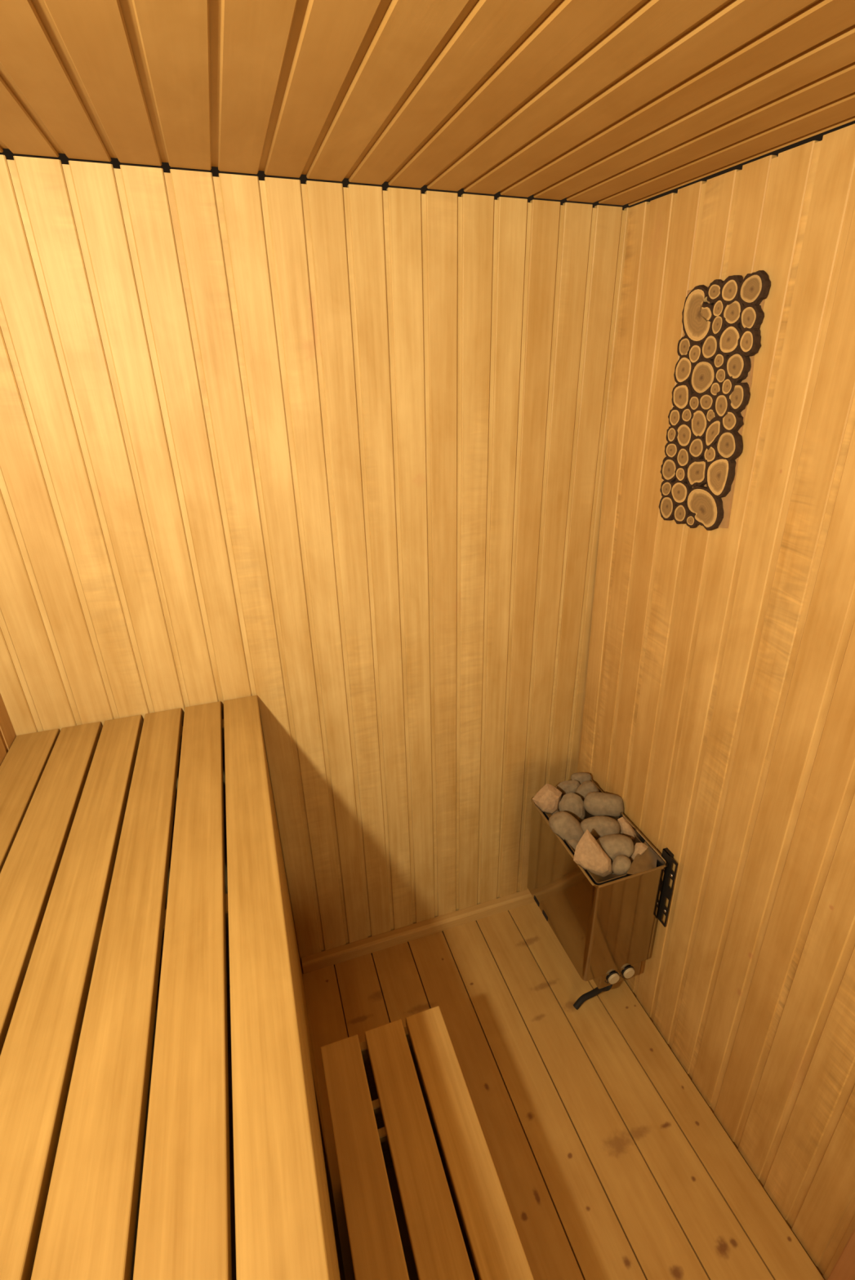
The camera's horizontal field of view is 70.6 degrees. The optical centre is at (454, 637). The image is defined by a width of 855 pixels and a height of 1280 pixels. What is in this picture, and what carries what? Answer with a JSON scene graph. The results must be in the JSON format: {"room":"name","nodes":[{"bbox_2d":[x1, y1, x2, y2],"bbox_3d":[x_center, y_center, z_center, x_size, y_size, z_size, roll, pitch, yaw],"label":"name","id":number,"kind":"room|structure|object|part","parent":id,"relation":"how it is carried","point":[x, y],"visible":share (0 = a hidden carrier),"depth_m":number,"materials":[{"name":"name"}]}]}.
{"room":"spa","nodes":[
{"label":"spa","id":0,"kind":"room"},
{"bbox_2d":[0,693,92,1279],"bbox_3d":[-0.698,0.655,0.472,0.030,2.374,2.372,-9,26,-18],"label":"wall","id":1,"kind":"structure","parent":0,"point":[7,734],"depth_m":1.42,"materials":[{"name":"brown wood"}]},
{"bbox_2d":[0,154,629,1011],"bbox_3d":[-0.357,0.116,1.723,1.810,2.312,0.079,-9,26,-18],"label":"wall","id":2,"kind":"structure","parent":0,"point":[332,455],"depth_m":1.48,"materials":[{"name":"brown wood"}]},
{"bbox_2d":[301,888,535,973],"bbox_3d":[-0.044,1.075,2.273,1.040,0.044,0.031,-9,26,-18],"label":"baseboard","id":3,"kind":"structure","parent":2,"relation":"attached to","point":[312,962],"depth_m":2.23,"materials":[{"name":"brown wood"}]},
{"bbox_2d":[0,0,854,205],"bbox_3d":[0.003,-0.483,0.204,1.732,0.030,2.298,-9,26,-18],"label":"ceiling","id":4,"kind":"structure","parent":0,"point":[613,102],"depth_m":0.82,"materials":[{"name":"brown wood"}]},
{"bbox_2d":[130,902,825,1279],"bbox_3d":[0.040,1.609,1.216,1.810,0.050,2.380,-9,26,-18],"label":"floor","id":5,"kind":"structure","parent":0,"point":[610,1162],"depth_m":1.71,"materials":[{"name":"brown wood"}]},
{"bbox_2d":[0,695,345,1279],"bbox_3d":[-0.477,1.081,0.971,0.566,1.119,1.922,-9,26,-18],"label":"bench","id":6,"kind":"object","parent":5,"relation":"on","point":[64,793],"visible":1,"depth_m":0.85,"materials":[{"name":"brown wood"}]},
{"bbox_3d":[-0.223,0.600,0.853,0.016,0.094,1.920,-9,26,-18],"label":"rail","id":7,"kind":"part","parent":6,"relation":"part of","materials":[{"name":"brown wood"}]},
{"bbox_2d":[320,1005,533,1279],"bbox_3d":[0.051,1.398,0.956,0.282,0.548,1.292,-9,26,-18],"label":"bench","id":8,"kind":"object","parent":5,"relation":"on","point":[399,1097],"visible":1,"depth_m":1.17,"materials":[{"name":"brown wood"}]},
{"bbox_3d":[-0.175,1.189,1.510,0.247,0.472,0.016,-9,26,-18],"label":"panel","id":9,"kind":"part","parent":8,"relation":"part of","materials":[{"name":"brown wood"}]},
{"bbox_3d":[-0.068,1.193,1.516,0.032,0.456,0.040,-9,26,-18],"label":"leg","id":10,"kind":"part","parent":8,"relation":"part of","materials":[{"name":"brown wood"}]},
{"bbox_2d":[577,124,854,1279],"bbox_3d":[0.846,0.448,0.978,0.052,2.312,2.431,-9,26,-18],"label":"wall","id":11,"kind":"structure","parent":0,"point":[719,705],"depth_m":1.37,"materials":[{"name":"brown wood"}]},
{"bbox_2d":[526,772,677,1009],"bbox_3d":[0.428,0.829,1.969,0.286,0.735,0.477,-9,26,-18],"label":"heater","id":12,"kind":"object","parent":11,"relation":"attached to","point":[605,926],"depth_m":1.79,"materials":[{"name":"metal"}]},
{"bbox_3d":[0.296,0.518,1.940,0.083,0.092,0.074,11,27,24],"label":"heater stone","id":13,"kind":"part","parent":12,"relation":"part of","materials":[{"name":"brown stone"}]},
{"bbox_3d":[0.342,0.584,1.835,0.101,0.102,0.085,-9,26,-18],"label":"heater stone","id":14,"kind":"part","parent":12,"relation":"part of","materials":[{"name":"grey stone"}]},
{"bbox_3d":[0.381,0.503,2.020,0.079,0.048,0.046,-9,26,-18],"label":"heater stone","id":15,"kind":"part","parent":12,"relation":"part of","materials":[{"name":"grey stone"}]},
{"bbox_3d":[0.375,0.543,1.925,0.085,0.090,0.051,5,25,11],"label":"heater stone","id":16,"kind":"part","parent":12,"relation":"part of","materials":[{"name":"grey stone"}]},
{"bbox_3d":[0.359,0.634,1.819,0.062,0.062,0.052,-9,26,-18],"label":"heater stone","id":17,"kind":"part","parent":12,"relation":"part of","materials":[{"name":"grey stone"}]},
{"bbox_3d":[0.432,0.483,2.057,0.072,0.045,0.041,-1,25,-1],"label":"heater stone","id":18,"kind":"part","parent":12,"relation":"part of","materials":[{"name":"grey stone"}]},
{"bbox_3d":[0.439,0.512,1.996,0.077,0.073,0.062,-9,26,-18],"label":"heater stone","id":19,"kind":"part","parent":12,"relation":"part of","materials":[{"name":"grey stone"}]},
{"bbox_2d":[542,795,641,884],"bbox_3d":[0.421,0.646,1.889,0.210,0.140,0.405,-9,26,-18],"label":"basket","id":20,"kind":"object","parent":12,"relation":"on","point":[636,865],"depth_m":1.76,"materials":[{"name":"stone"}]},
{"bbox_3d":[0.394,0.615,1.702,0.105,0.124,0.060,12,28,26],"label":"heater stone","id":21,"kind":"part","parent":12,"relation":"part of","materials":[{"name":"beige stone"}]},
{"bbox_3d":[0.442,0.577,1.835,0.123,0.066,0.068,3,25,7],"label":"heater stone","id":22,"kind":"part","parent":12,"relation":"part of","materials":[{"name":"grey stone"}]},
{"bbox_3d":[0.474,0.533,1.921,0.130,0.077,0.072,-3,25,-5],"label":"heater stone","id":23,"kind":"part","parent":12,"relation":"part of","materials":[{"name":"grey stone"}]},
{"bbox_3d":[0.480,1.030,1.823,0.041,0.041,0.011,-9,26,-18],"label":"knob","id":24,"kind":"part","parent":12,"relation":"part of","materials":[{"name":"beige plastic"}]},
{"bbox_3d":[0.470,0.614,1.757,0.100,0.084,0.076,-9,26,-18],"label":"heater stone","id":25,"kind":"part","parent":12,"relation":"part of","materials":[{"name":"grey stone"}]},
{"bbox_3d":[0.475,0.998,1.917,0.147,0.060,0.178,-9,26,-18],"label":"control panel","id":26,"kind":"part","parent":12,"relation":"part of","materials":[{"name":"metal"}]},
{"bbox_3d":[0.472,0.646,1.710,0.056,0.054,0.046,-9,26,-18],"label":"heater stone","id":27,"kind":"part","parent":12,"relation":"part of","materials":[{"name":"grey stone"}]},
{"bbox_3d":[0.526,0.586,1.836,0.068,0.073,0.036,14,28,28],"label":"heater stone","id":28,"kind":"part","parent":12,"relation":"part of","materials":[{"name":"brown stone"}]},
{"bbox_3d":[0.531,1.023,1.839,0.041,0.041,0.011,-9,26,-18],"label":"knob","id":29,"kind":"part","parent":12,"relation":"part of","materials":[{"name":"beige plastic"}]},
{"bbox_3d":[0.534,0.628,1.761,0.059,0.055,0.030,-9,26,-18],"label":"heater stone","id":30,"kind":"part","parent":12,"relation":"part of","materials":[{"name":"brown stone"}]},
{"bbox_3d":[0.548,0.646,1.730,0.057,0.026,0.157,16,29,32],"label":"deflector plate","id":31,"kind":"part","parent":12,"relation":"part of","materials":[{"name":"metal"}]},
{"bbox_2d":[658,270,770,530],"bbox_3d":[0.551,-0.494,1.323,0.023,0.515,0.238,-9,26,-18],"label":"wall decoration","id":32,"kind":"object","parent":11,"relation":"attached to","point":[722,320],"visible":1,"depth_m":1.30,"materials":[{"name":"brown wood"}]},
{"bbox_2d":[826,1228,854,1279],"bbox_3d":[0.877,0.591,0.904,0.016,2.049,0.150,-9,26,-18],"label":"trim","id":33,"kind":"structure","parent":11,"relation":"attached to","point":[843,1268],"depth_m":1.32,"materials":[{"name":"brown wood"}]}
]}

